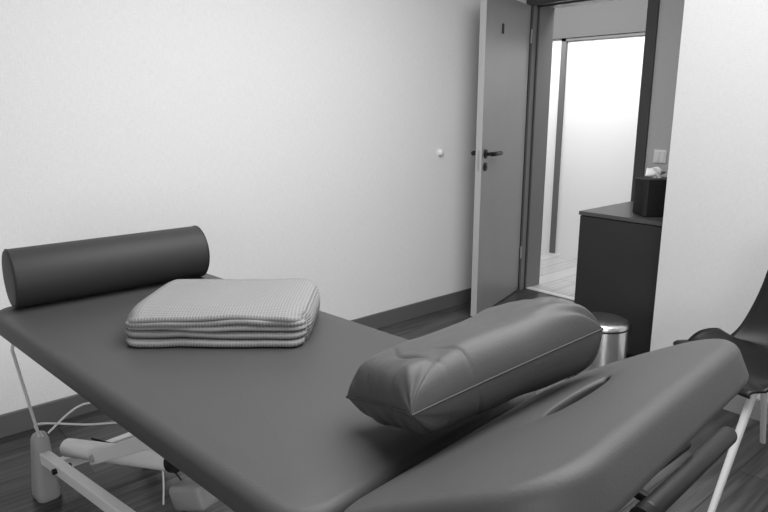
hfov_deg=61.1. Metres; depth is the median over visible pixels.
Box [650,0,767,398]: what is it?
wall
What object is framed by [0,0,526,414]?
wall
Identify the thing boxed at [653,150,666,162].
light switch
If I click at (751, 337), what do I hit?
shell chair
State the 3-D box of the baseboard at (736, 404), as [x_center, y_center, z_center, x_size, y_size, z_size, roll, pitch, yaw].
[2.506,0.903,1.935,0.015,0.100,3.645,-11,17,-40]
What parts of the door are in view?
strike plate, handle, lever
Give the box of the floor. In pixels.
[0,250,767,511]
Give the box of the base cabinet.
[574,201,662,357]
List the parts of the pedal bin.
bin lid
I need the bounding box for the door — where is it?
[471,0,532,315]
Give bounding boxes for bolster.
[2,225,209,308]
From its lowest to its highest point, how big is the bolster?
0.179 m
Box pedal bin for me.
[568,312,632,377]
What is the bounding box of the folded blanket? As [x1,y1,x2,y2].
[124,279,319,346]
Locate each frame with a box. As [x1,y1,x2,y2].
[517,0,659,289]
[549,32,644,252]
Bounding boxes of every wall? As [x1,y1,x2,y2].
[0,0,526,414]
[541,35,644,256]
[553,0,647,39]
[644,0,684,176]
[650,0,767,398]
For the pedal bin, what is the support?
on the floor
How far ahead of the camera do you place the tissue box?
3.37 m
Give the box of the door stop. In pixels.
[437,149,443,155]
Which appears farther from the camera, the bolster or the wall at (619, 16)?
the wall at (619, 16)
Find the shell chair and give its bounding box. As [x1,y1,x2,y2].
[673,271,767,511]
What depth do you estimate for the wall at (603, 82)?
5.66 m
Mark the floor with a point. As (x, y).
(745, 489)
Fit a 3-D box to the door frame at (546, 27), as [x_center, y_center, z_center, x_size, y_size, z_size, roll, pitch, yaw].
[1.391,-0.711,4.436,0.260,2.105,0.950,-11,17,-40]
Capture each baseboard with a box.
[0,288,470,437]
[723,394,767,423]
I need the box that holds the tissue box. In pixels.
[633,167,666,216]
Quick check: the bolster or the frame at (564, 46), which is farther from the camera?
the frame at (564, 46)
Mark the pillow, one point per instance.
(441, 379)
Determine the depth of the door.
4.27 m
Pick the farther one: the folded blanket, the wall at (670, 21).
the wall at (670, 21)
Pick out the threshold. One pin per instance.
(530, 288)
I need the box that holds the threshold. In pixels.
[526,287,574,300]
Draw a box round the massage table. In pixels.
[0,273,748,511]
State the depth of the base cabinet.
3.45 m
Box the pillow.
[346,297,603,434]
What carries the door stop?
attached to the wall at (302, 139)
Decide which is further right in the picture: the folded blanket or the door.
the door
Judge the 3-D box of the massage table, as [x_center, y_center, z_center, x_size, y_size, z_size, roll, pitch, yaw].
[-0.201,0.469,1.830,2.129,0.992,1.165,12,18,43]
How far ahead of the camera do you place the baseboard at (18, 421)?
2.94 m

